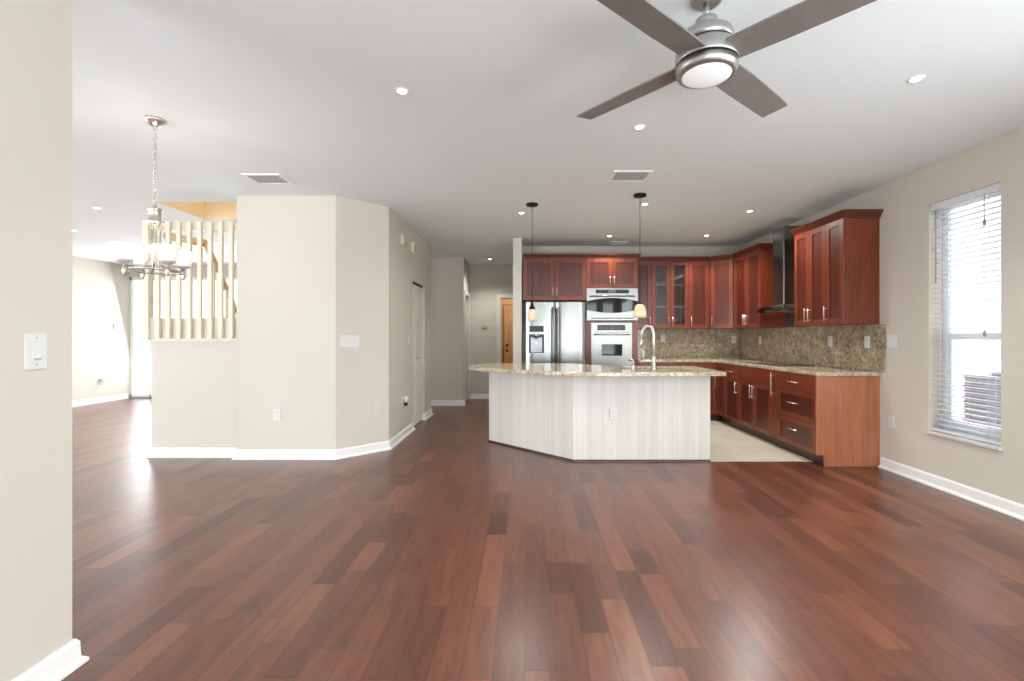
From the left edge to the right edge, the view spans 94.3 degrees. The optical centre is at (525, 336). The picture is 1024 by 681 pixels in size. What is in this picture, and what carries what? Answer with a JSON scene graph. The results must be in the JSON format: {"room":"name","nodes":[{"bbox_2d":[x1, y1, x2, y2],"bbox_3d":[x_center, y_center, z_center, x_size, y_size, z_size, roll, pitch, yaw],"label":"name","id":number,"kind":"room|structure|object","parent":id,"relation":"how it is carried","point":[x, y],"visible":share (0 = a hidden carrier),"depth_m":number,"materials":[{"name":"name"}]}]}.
{"room":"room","nodes":[
{"label":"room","id":0,"kind":"room"},
{"bbox_2d":[0,0,71,680],"bbox_3d":[-1.815,-0.095,-0.084,0.130,2.730,3.832,0,0,0],"label":"wall","id":1,"kind":"structure","parent":0,"point":[36,35],"depth_m":1.68,"materials":[{"name":"beige paint"}]},
{"bbox_2d":[23,333,46,369],"bbox_3d":[-1.744,0.052,1.692,0.012,0.128,0.078,0,0,0],"label":"dimmer switch","id":2,"kind":"object","parent":1,"relation":"attached to","point":[34,344],"visible":1,"depth_m":1.68,"materials":[{"name":"white plastic"}]},
{"bbox_2d":[11,639,88,680],"bbox_3d":[-1.796,1.220,-0.067,0.159,0.100,3.866,0,0,0],"label":"baseboard","id":3,"kind":"structure","parent":1,"relation":"attached to","point":[58,665],"depth_m":1.76,"materials":[{"name":"white paint"}]},
{"bbox_2d":[72,256,134,400],"bbox_3d":[-8.275,-0.095,3.975,0.150,2.730,11.950,0,0,0],"label":"wall","id":4,"kind":"structure","parent":0,"point":[100,289],"depth_m":9.15,"materials":[{"name":"beige paint"}]},
{"bbox_2d":[72,394,127,406],"bbox_3d":[-8.183,1.220,3.880,0.034,0.100,11.760,0,0,0],"label":"baseboard","id":5,"kind":"structure","parent":4,"relation":"attached to","point":[121,396],"depth_m":9.10,"materials":[{"name":"white paint"}]},
{"bbox_2d":[129,266,236,276],"bbox_3d":[-6.050,-0.095,9.410,4.300,2.730,1.080,0,0,0],"label":"wall","id":6,"kind":"structure","parent":0,"point":[194,268],"depth_m":9.80,"materials":[{"name":"beige paint"}]},
{"bbox_2d":[129,277,236,397],"bbox_3d":[-6.100,0.020,9.830,4.200,2.500,0.140,0,0,0],"label":"window","id":7,"kind":"structure","parent":6,"relation":"in","point":[132,279],"depth_m":9.84,"materials":[{"name":"white paint"}]},
{"bbox_2d":[151,341,236,447],"bbox_3d":[-3.467,0.657,5.060,0.945,1.225,0.150,0,0,0],"label":"wall","id":8,"kind":"structure","parent":0,"point":[194,383],"depth_m":5.00,"materials":[{"name":"beige paint"}]},
{"bbox_2d":[142,220,236,340],"bbox_3d":[-3.506,-0.585,5.006,1.019,1.260,0.107,0,0,0],"label":"stair railing","id":9,"kind":"object","parent":8,"relation":"on","point":[157,328],"visible":0.86,"depth_m":4.96,"materials":[{"name":"beige paint"}]},
{"bbox_2d":[146,447,236,457],"bbox_3d":[-3.502,1.220,5.033,0.944,0.100,0.134,0,0,0],"label":"baseboard","id":10,"kind":"structure","parent":8,"relation":"attached to","point":[153,452],"depth_m":4.98,"materials":[{"name":"white paint"}]},
{"bbox_2d":[157,202,236,219],"bbox_3d":[-3.010,-2.345,5.550,2.220,1.770,0.980,0,0,0],"label":"wall","id":11,"kind":"structure","parent":0,"point":[203,210],"depth_m":5.93,"materials":[{"name":"beige paint"}]},
{"bbox_2d":[237,196,430,448],"bbox_3d":[-2.322,-0.095,6.320,1.555,2.730,2.800,0,0,0],"label":"wall","id":12,"kind":"structure","parent":0,"point":[312,271],"depth_m":4.92,"materials":[{"name":"beige paint"}]},
{"bbox_2d":[274,409,280,419],"bbox_3d":[-2.576,0.806,4.915,0.072,0.117,0.010,0,0,0],"label":"outlet","id":13,"kind":"object","parent":12,"relation":"attached to","point":[277,412],"visible":1,"depth_m":4.91,"materials":[{"name":"white plastic"}]},
{"bbox_2d":[232,422,415,459],"bbox_3d":[-2.002,1.220,5.443,0.868,0.100,2.219,0,0,43],"label":"baseboard","id":14,"kind":"structure","parent":12,"relation":"attached to","point":[239,454],"depth_m":4.91,"materials":[{"name":"white paint"}]},
{"bbox_2d":[339,335,358,346],"bbox_3d":[-1.869,0.048,5.014,0.206,0.118,0.011,0,0,-45],"label":"light switch","id":15,"kind":"object","parent":12,"relation":"attached to","point":[344,340],"visible":1,"depth_m":5.01,"materials":[{"name":"white plastic"}]},
{"bbox_2d":[400,234,406,245],"bbox_3d":[-1.516,-1.198,5.885,0.058,0.135,0.118,0,0,0],"label":"door chime","id":16,"kind":"object","parent":12,"relation":"attached to","point":[402,240],"visible":1,"depth_m":5.84,"materials":[{"name":"beige plastic"}]},
{"bbox_2d":[403,396,407,405],"bbox_3d":[-1.505,0.807,5.950,0.064,0.120,0.064,0,0,0],"label":"air freshener","id":17,"kind":"object","parent":12,"relation":"attached to","point":[405,399],"visible":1,"depth_m":5.93,"materials":[{"name":"white plastic"}]},
{"bbox_2d":[411,242,415,253],"bbox_3d":[-1.520,-1.200,6.430,0.050,0.150,0.110,0,0,0],"label":"fire alarm","id":18,"kind":"object","parent":12,"relation":"attached to","point":[413,244],"visible":1,"depth_m":6.38,"materials":[{"name":"beige plastic"}]},
{"bbox_2d":[413,282,422,425],"bbox_3d":[-1.573,0.247,6.855,0.085,2.022,0.760,0,0,0],"label":"door","id":19,"kind":"structure","parent":12,"relation":"in","point":[417,289],"depth_m":6.89,"materials":[{"name":"white wood"}]},
{"bbox_2d":[422,408,432,419],"bbox_3d":[-1.605,1.220,7.480,0.189,0.100,0.548,0,0,0],"label":"baseboard","id":20,"kind":"structure","parent":12,"relation":"attached to","point":[428,414],"depth_m":7.37,"materials":[{"name":"white paint"}]},
{"bbox_2d":[431,257,469,399],"bbox_3d":[-2.544,-0.095,9.225,2.792,2.730,0.950,0,0,0],"label":"wall","id":21,"kind":"structure","parent":0,"point":[450,276],"depth_m":8.75,"materials":[{"name":"beige paint"}]},
{"bbox_2d":[431,399,465,405],"bbox_3d":[-2.457,1.220,8.788,2.686,0.100,0.144,0,0,0],"label":"baseboard","id":22,"kind":"structure","parent":21,"relation":"attached to","point":[433,402],"depth_m":8.73,"materials":[{"name":"white paint"}]},
{"bbox_2d":[465,291,470,402],"bbox_3d":[-1.183,0.210,9.275,0.105,2.120,0.810,0,0,0],"label":"door frame","id":23,"kind":"structure","parent":21,"relation":"in","point":[466,293],"depth_m":9.58,"materials":[{"name":"white paint"}]},
{"bbox_2d":[470,265,512,393],"bbox_3d":[-0.159,-0.095,8.820,2.218,2.730,2.000,0,0,0],"label":"wall","id":24,"kind":"structure","parent":0,"point":[486,281],"depth_m":9.70,"materials":[{"name":"beige paint"}]},
{"bbox_2d":[470,394,488,398],"bbox_3d":[-0.874,1.220,9.683,0.548,0.100,0.034,0,0,0],"label":"baseboard","id":25,"kind":"structure","parent":24,"relation":"attached to","point":[473,396],"depth_m":9.68,"materials":[{"name":"white paint"}]},
{"bbox_2d":[497,294,512,362],"bbox_3d":[-0.117,0.203,9.751,0.963,2.135,0.138,0,0,0],"label":"door frame","id":26,"kind":"structure","parent":24,"relation":"attached to","point":[499,296],"depth_m":9.68,"materials":[{"name":"white paint"}]},
{"bbox_2d":[501,299,512,362],"bbox_3d":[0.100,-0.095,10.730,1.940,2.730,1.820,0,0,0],"label":"door frame","id":27,"kind":"structure","parent":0,"point":[503,301],"depth_m":11.50,"materials":[{"name":"brown wood"}]},
{"bbox_2d":[504,305,512,362],"bbox_3d":[-0.125,0.250,11.499,0.830,2.020,0.102,0,0,0],"label":"door","id":28,"kind":"structure","parent":27,"relation":"in","point":[508,309],"depth_m":11.51,"materials":[{"name":"brown wood"}]},
{"bbox_2d":[513,238,521,362],"bbox_3d":[-0.129,-0.095,7.435,0.128,2.730,0.770,0,0,0],"label":"wall partition","id":29,"kind":"structure","parent":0,"point":[517,242],"depth_m":7.05,"materials":[{"name":"beige paint"}]},
{"bbox_2d":[61,394,1023,680],"bbox_3d":[-2.372,1.328,4.800,11.956,0.124,13.900,0,0,0],"label":"floor","id":30,"kind":"structure","parent":0,"point":[447,553],"depth_m":2.62,"materials":[{"name":"brown wood"}]},
{"bbox_2d":[526,302,585,363],"bbox_3d":[0.438,0.372,7.272,0.875,1.755,0.776,0,0,0],"label":"refrigerator","id":31,"kind":"object","parent":30,"relation":"on","point":[558,333],"visible":0.51,"depth_m":6.96,"materials":[{"name":"silver metal"}]},
{"bbox_2d":[488,372,710,461],"bbox_3d":[0.707,0.828,5.420,2.331,0.882,1.220,0,0,0],"label":"kitchen island","id":32,"kind":"object","parent":30,"relation":"on","point":[660,419],"visible":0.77,"depth_m":4.83,"materials":[{"name":"white wood"}]},
{"bbox_2d":[468,363,725,376],"bbox_3d":[0.633,0.365,5.352,2.664,0.041,1.635,0,0,0],"label":"island countertop","id":33,"kind":"structure","parent":32,"relation":"on","point":[552,369],"depth_m":4.96,"materials":[{"name":"beige stone"}]},
{"bbox_2d":[628,359,635,369],"bbox_3d":[1.087,0.288,4.889,0.047,0.114,0.092,0,0,-34],"label":"soap dispenser","id":34,"kind":"object","parent":33,"relation":"on","point":[632,360],"visible":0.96,"depth_m":4.86,"materials":[{"name":"silver metal"}]},
{"bbox_2d":[638,325,656,369],"bbox_3d":[1.246,0.112,4.878,0.189,0.465,0.076,0,0,23],"label":"faucet","id":35,"kind":"object","parent":33,"relation":"on","point":[653,360],"visible":0.99,"depth_m":4.86,"materials":[{"name":"silver metal"}]},
{"bbox_2d":[610,408,616,419],"bbox_3d":[0.885,0.785,4.809,0.072,0.117,0.010,0,0,0],"label":"outlet","id":36,"kind":"object","parent":32,"relation":"attached to","point":[613,411],"visible":1,"depth_m":4.81,"materials":[{"name":"white plastic"}]},
{"bbox_2d":[584,254,641,365],"bbox_3d":[1.310,0.018,7.368,0.825,2.496,0.658,0,0,0],"label":"tall cabinet","id":37,"kind":"object","parent":30,"relation":"on","point":[602,270],"visible":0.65,"depth_m":7.09,"materials":[{"name":"brown wood"}]},
{"bbox_2d":[591,323,631,365],"bbox_3d":[1.275,0.154,7.297,0.614,0.722,0.567,0,0,0],"label":"wall oven","id":38,"kind":"object","parent":37,"relation":"in","point":[611,343],"visible":0.88,"depth_m":7.06,"materials":[{"name":"silver metal"}]},
{"bbox_2d":[586,288,637,320],"bbox_3d":[1.282,-0.478,7.307,0.764,0.480,0.586,0,0,0],"label":"microwave","id":39,"kind":"object","parent":37,"relation":"in","point":[602,304],"visible":0.94,"depth_m":7.05,"materials":[{"name":"silver metal"}]},
{"bbox_2d":[638,362,676,365],"bbox_3d":[1.958,0.827,7.359,0.578,0.878,0.661,0,0,0],"label":"base cabinet","id":40,"kind":"object","parent":30,"relation":"on","point":[639,363],"visible":0.06,"depth_m":7.07,"materials":[{"name":"brown wood"}]},
{"bbox_2d":[677,362,720,420],"bbox_3d":[2.595,0.827,7.359,0.690,0.878,0.661,0,0,0],"label":"base cabinet","id":41,"kind":"object","parent":30,"relation":"on","point":[709,365],"visible":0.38,"depth_m":7.07,"materials":[{"name":"brown wood"}]},
{"bbox_2d":[716,363,729,424],"bbox_3d":[3.147,0.827,6.934,0.615,0.878,0.303,0,0,0],"label":"base cabinet","id":42,"kind":"object","parent":30,"relation":"on","point":[720,380],"visible":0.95,"depth_m":6.96,"materials":[{"name":"brown wood"}]},
{"bbox_2d":[725,364,743,430],"bbox_3d":[3.127,0.827,6.566,0.655,0.878,0.427,0,0,0],"label":"base cabinet","id":43,"kind":"object","parent":30,"relation":"on","point":[731,379],"visible":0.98,"depth_m":6.56,"materials":[{"name":"brown wood"}]},
{"bbox_2d":[738,366,776,444],"bbox_3d":[3.127,0.827,5.931,0.655,0.878,0.837,0,0,0],"label":"base cabinet","id":44,"kind":"object","parent":30,"relation":"on","point":[754,399],"visible":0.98,"depth_m":5.90,"materials":[{"name":"brown wood"}]},
{"bbox_2d":[770,370,783,447],"bbox_3d":[3.127,0.827,5.441,0.655,0.878,0.137,0,0,0],"label":"base cabinet","id":45,"kind":"object","parent":30,"relation":"on","point":[773,374],"visible":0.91,"depth_m":5.44,"materials":[{"name":"brown wood"}]},
{"bbox_2d":[777,371,879,466],"bbox_3d":[3.127,0.829,5.003,0.655,0.882,0.732,0,0,0],"label":"base cabinet","id":46,"kind":"object","parent":30,"relation":"on","point":[828,421],"visible":1,"depth_m":4.64,"materials":[{"name":"brown wood"}]},
{"bbox_2d":[638,358,880,375],"bbox_3d":[2.562,0.365,6.160,1.786,0.041,3.079,0,0,0],"label":"countertop","id":47,"kind":"structure","parent":46,"relation":"on","point":[815,370],"depth_m":5.38,"materials":[{"name":"beige stone"}]},
{"bbox_2d":[747,362,814,365],"bbox_3d":[3.150,0.341,5.920,0.460,0.008,0.740,0,0,0],"label":"cooktop","id":48,"kind":"object","parent":47,"relation":"in","point":[763,363],"visible":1,"depth_m":5.78,"materials":[{"name":"black glass"}]},
{"bbox_3d":[-3.743,0.670,6.325,1.275,1.200,2.370,0,0,0],"label":"staircase","id":49,"kind":"structure","parent":30,"relation":"on","visible":0},
{"bbox_2d":[163,232,236,317],"bbox_3d":[-4.220,-0.268,6.489,0.537,2.052,1.268,0,0,0],"label":"stair handrail","id":50,"kind":"object","parent":49,"relation":"on","point":[184,238],"visible":0.33,"depth_m":6.14,"materials":[{"name":"brown wood"}]},
{"bbox_2d":[72,0,1023,265],"bbox_3d":[-2.372,-1.520,4.800,11.956,0.120,13.900,0,0,0],"label":"ceiling","id":51,"kind":"structure","parent":0,"point":[488,126],"depth_m":3.10,"materials":[{"name":"white paint"}]},
{"bbox_2d":[108,115,196,279],"bbox_3d":[-2.500,-0.927,3.200,0.399,1.065,0.399,0,0,-16],"label":"chandelier","id":52,"kind":"object","parent":51,"relation":"hanging from","point":[124,252],"visible":1,"depth_m":3.17,"materials":[{"name":"white glass"}]},
{"bbox_2d":[241,174,293,184],"bbox_3d":[-2.382,-1.454,4.394,0.342,0.011,0.278,0,0,0],"label":"ceiling vent","id":53,"kind":"object","parent":51,"relation":"in","point":[260,179],"visible":1,"depth_m":4.41,"materials":[{"name":"white metal"}]},
{"bbox_2d":[394,87,409,94],"bbox_3d":[-0.737,-1.457,2.825,0.088,0.006,0.088,0,0,0],"label":"recessed light","id":54,"kind":"object","parent":51,"relation":"in","point":[399,90],"visible":1,"depth_m":2.82,"materials":[{"name":"white paint"}]},
{"bbox_2d":[526,202,537,320],"bbox_3d":[0.068,-0.815,5.230,0.132,1.290,0.132,0,0,0],"label":"pendant lamp","id":55,"kind":"object","parent":51,"relation":"hanging from","point":[532,315],"visible":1,"depth_m":5.19,"materials":[{"name":"beige glass"}]},
{"bbox_2d":[609,241,629,244],"bbox_3d":[1.446,-1.454,7.387,0.280,0.011,0.220,0,0,0],"label":"ceiling vent","id":56,"kind":"object","parent":51,"relation":"in","point":[611,242],"visible":1,"depth_m":7.34,"materials":[{"name":"white metal"}]},
{"bbox_2d":[608,171,652,181],"bbox_3d":[0.946,-1.454,4.319,0.346,0.011,0.282,0,0,0],"label":"ceiling vent","id":57,"kind":"object","parent":51,"relation":"in","point":[617,176],"visible":1,"depth_m":4.33,"materials":[{"name":"white metal"}]},
{"bbox_2d":[633,124,645,129],"bbox_3d":[0.791,-1.457,3.310,0.088,0.006,0.088,0,0,0],"label":"recessed light","id":58,"kind":"object","parent":51,"relation":"in","point":[639,126],"visible":1,"depth_m":3.31,"materials":[{"name":"white paint"}]},
{"bbox_2d":[633,193,646,317],"bbox_3d":[1.172,-0.828,4.885,0.136,1.264,0.136,0,0,0],"label":"pendant lamp","id":59,"kind":"object","parent":51,"relation":"hanging from","point":[639,310],"visible":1,"depth_m":4.84,"materials":[{"name":"beige glass"}]},
{"bbox_2d":[577,0,876,119],"bbox_3d":[0.785,-1.284,2.054,1.118,0.352,1.083,0,0,5],"label":"ceiling fan","id":60,"kind":"object","parent":51,"relation":"hanging from","point":[708,52],"visible":1,"depth_m":1.94,"materials":[{"name":"silver metal"}]},
{"bbox_2d":[682,63,731,88],"bbox_3d":[0.779,-1.118,2.050,0.216,0.020,0.216,0,0,0],"label":"diffuser","id":61,"kind":"object","parent":60,"relation":"attached to","point":[694,75],"depth_m":2.02,"materials":[{"name":"white glass"}]},
{"bbox_2d":[906,75,925,83],"bbox_3d":[2.211,-1.457,2.693,0.088,0.006,0.088,0,0,0],"label":"recessed light","id":62,"kind":"object","parent":51,"relation":"in","point":[915,79],"visible":1,"depth_m":2.69,"materials":[{"name":"white paint"}]},
{"bbox_2d":[522,246,738,362],"bbox_3d":[1.696,-0.095,7.760,3.521,2.730,0.120,0,0,0],"label":"wall","id":63,"kind":"structure","parent":0,"point":[646,251],"depth_m":7.70,"materials":[{"name":"beige paint"}]},
{"bbox_2d":[523,254,585,302],"bbox_3d":[0.426,-0.885,7.369,0.942,0.690,0.659,0,0,0],"label":"upper cabinet","id":64,"kind":"object","parent":63,"relation":"attached to","point":[546,277],"visible":1,"depth_m":7.09,"materials":[{"name":"brown wood"}]},
{"bbox_2d":[638,257,651,328],"bbox_3d":[1.805,-0.676,7.498,0.276,1.108,0.399,0,0,0],"label":"upper cabinet","id":65,"kind":"object","parent":63,"relation":"attached to","point":[644,263],"visible":0.54,"depth_m":7.35,"materials":[{"name":"brown wood"}]},
{"bbox_2d":[652,257,688,328],"bbox_3d":[2.229,-0.676,7.498,0.573,1.108,0.399,0,0,0],"label":"upper cabinet","id":66,"kind":"object","parent":63,"relation":"attached to","point":[670,275],"visible":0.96,"depth_m":7.35,"materials":[{"name":"brown wood"}]},
{"bbox_2d":[656,284,684,286],"bbox_3d":[2.229,-0.812,7.530,0.537,0.008,0.300,0,0,0],"label":"shelf","id":67,"kind":"object","parent":66,"relation":"attached to","point":[657,285],"depth_m":7.53,"materials":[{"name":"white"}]},
{"bbox_2d":[656,306,684,307],"bbox_3d":[2.229,-0.467,7.530,0.537,0.008,0.300,0,0,0],"label":"shelf","id":68,"kind":"object","parent":66,"relation":"attached to","point":[656,306],"depth_m":7.43,"materials":[{"name":"clear glass"}]},
{"bbox_2d":[638,329,737,357],"bbox_3d":[2.552,0.112,7.689,1.766,0.464,0.019,0,0,0],"label":"backsplash","id":69,"kind":"structure","parent":63,"relation":"attached to","point":[679,343],"depth_m":7.68,"materials":[{"name":"brown stone"}]},
{"bbox_2d":[660,335,664,341],"bbox_3d":[2.210,0.030,7.675,0.072,0.117,0.010,0,0,0],"label":"outlet","id":70,"kind":"object","parent":69,"relation":"attached to","point":[662,337],"visible":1,"depth_m":7.67,"materials":[{"name":"white plastic"}]},
{"bbox_2d":[731,336,735,342],"bbox_3d":[3.360,0.050,7.675,0.080,0.117,0.011,0,0,0],"label":"light switch","id":71,"kind":"object","parent":69,"relation":"attached to","point":[733,338],"visible":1,"depth_m":7.67,"materials":[{"name":"white plastic"}]},
{"bbox_2d":[688,257,709,328],"bbox_3d":[2.683,-0.676,7.498,0.333,1.108,0.399,0,0,0],"label":"upper cabinet","id":72,"kind":"object","parent":63,"relation":"attached to","point":[699,267],"visible":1,"depth_m":7.35,"materials":[{"name":"brown wood"}]},
{"bbox_2d":[710,254,752,328],"bbox_3d":[3.142,-0.676,7.383,0.625,1.108,0.631,0,0,0],"label":"upper cabinet","id":73,"kind":"object","parent":63,"relation":"attached to","point":[722,267],"visible":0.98,"depth_m":7.21,"materials":[{"name":"brown wood"}]},
{"bbox_2d":[739,126,1023,504],"bbox_3d":[3.531,-0.095,2.910,0.150,2.730,9.820,0,0,0],"label":"wall","id":74,"kind":"structure","parent":0,"point":[907,225],"depth_m":4.07,"materials":[{"name":"beige paint"}]},
{"bbox_2d":[732,243,785,327],"bbox_3d":[3.258,-0.676,6.671,0.394,1.108,0.832,0,0,0],"label":"upper cabinet","id":75,"kind":"object","parent":74,"relation":"attached to","point":[753,264],"visible":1,"depth_m":6.44,"materials":[{"name":"brown wood"}]},
{"bbox_2d":[756,226,799,312],"bbox_3d":[3.202,-0.828,5.900,0.504,1.045,0.780,0,0,0],"label":"range hood","id":76,"kind":"object","parent":74,"relation":"attached to","point":[783,240],"visible":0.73,"depth_m":5.78,"materials":[{"name":"metal"}]},
{"bbox_2d":[786,313,811,326],"bbox_3d":[3.453,-0.240,5.899,0.005,0.239,0.813,0,0,0],"label":"panel","id":77,"kind":"object","parent":74,"relation":"attached to","point":[789,316],"visible":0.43,"depth_m":6.20,"materials":[{"name":"brown wood"}]},
{"bbox_2d":[739,324,885,371],"bbox_3d":[3.446,0.112,6.120,0.019,0.464,3.119,0,0,0],"label":"backsplash","id":78,"kind":"structure","parent":74,"relation":"attached to","point":[798,345],"depth_m":5.52,"materials":[{"name":"brown stone"}]},
{"bbox_2d":[828,336,831,346],"bbox_3d":[3.431,0.055,5.360,0.010,0.117,0.072,0,0,0],"label":"outlet","id":79,"kind":"object","parent":78,"relation":"attached to","point":[829,337],"visible":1,"depth_m":5.36,"materials":[{"name":"white plastic"}]},
{"bbox_2d":[864,336,869,347],"bbox_3d":[3.431,0.055,4.780,0.010,0.117,0.072,0,0,0],"label":"outlet","id":80,"kind":"object","parent":78,"relation":"attached to","point":[866,338],"visible":1,"depth_m":4.78,"materials":[{"name":"white plastic"}]},
{"bbox_2d":[789,209,883,325],"bbox_3d":[3.258,-0.676,5.065,0.394,1.108,0.960,0,0,0],"label":"upper cabinet","id":81,"kind":"object","parent":74,"relation":"attached to","point":[837,254],"visible":1,"depth_m":4.70,"materials":[{"name":"brown wood"}]},
{"bbox_2d":[888,415,894,428],"bbox_3d":[3.451,0.807,4.485,0.010,0.117,0.072,0,0,0],"label":"outlet","id":82,"kind":"object","parent":74,"relation":"attached to","point":[891,419],"visible":1,"depth_m":4.48,"materials":[{"name":"white plastic"}]},
{"bbox_2d":[887,335,896,347],"bbox_3d":[3.450,0.045,4.485,0.011,0.125,0.115,0,0,0],"label":"light switch","id":83,"kind":"object","parent":74,"relation":"attached to","point":[891,339],"visible":1,"depth_m":4.47,"materials":[{"name":"white plastic"}]},
{"bbox_2d":[878,457,1023,520],"bbox_3d":[3.439,1.220,1.308,0.034,0.100,6.615,0,0,0],"label":"baseboard","id":84,"kind":"structure","parent":74,"relation":"attached to","point":[1002,505],"depth_m":3.78,"materials":[{"name":"white paint"}]},
{"bbox_2d":[925,192,1002,450],"bbox_3d":[3.518,-0.151,3.764,0.175,1.958,0.647,0,0,0],"label":"window","id":85,"kind":"structure","parent":74,"relation":"in","point":[970,341],"depth_m":3.82,"materials":[{"name":"glass"}]},
{"bbox_2d":[931,182,1000,445],"bbox_3d":[3.486,-0.165,3.764,0.069,1.926,0.605,0,0,0],"label":"window blind","id":86,"kind":"object","parent":85,"relation":"attached to","point":[993,189],"visible":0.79,"depth_m":3.73,"materials":[{"name":"white plastic"}]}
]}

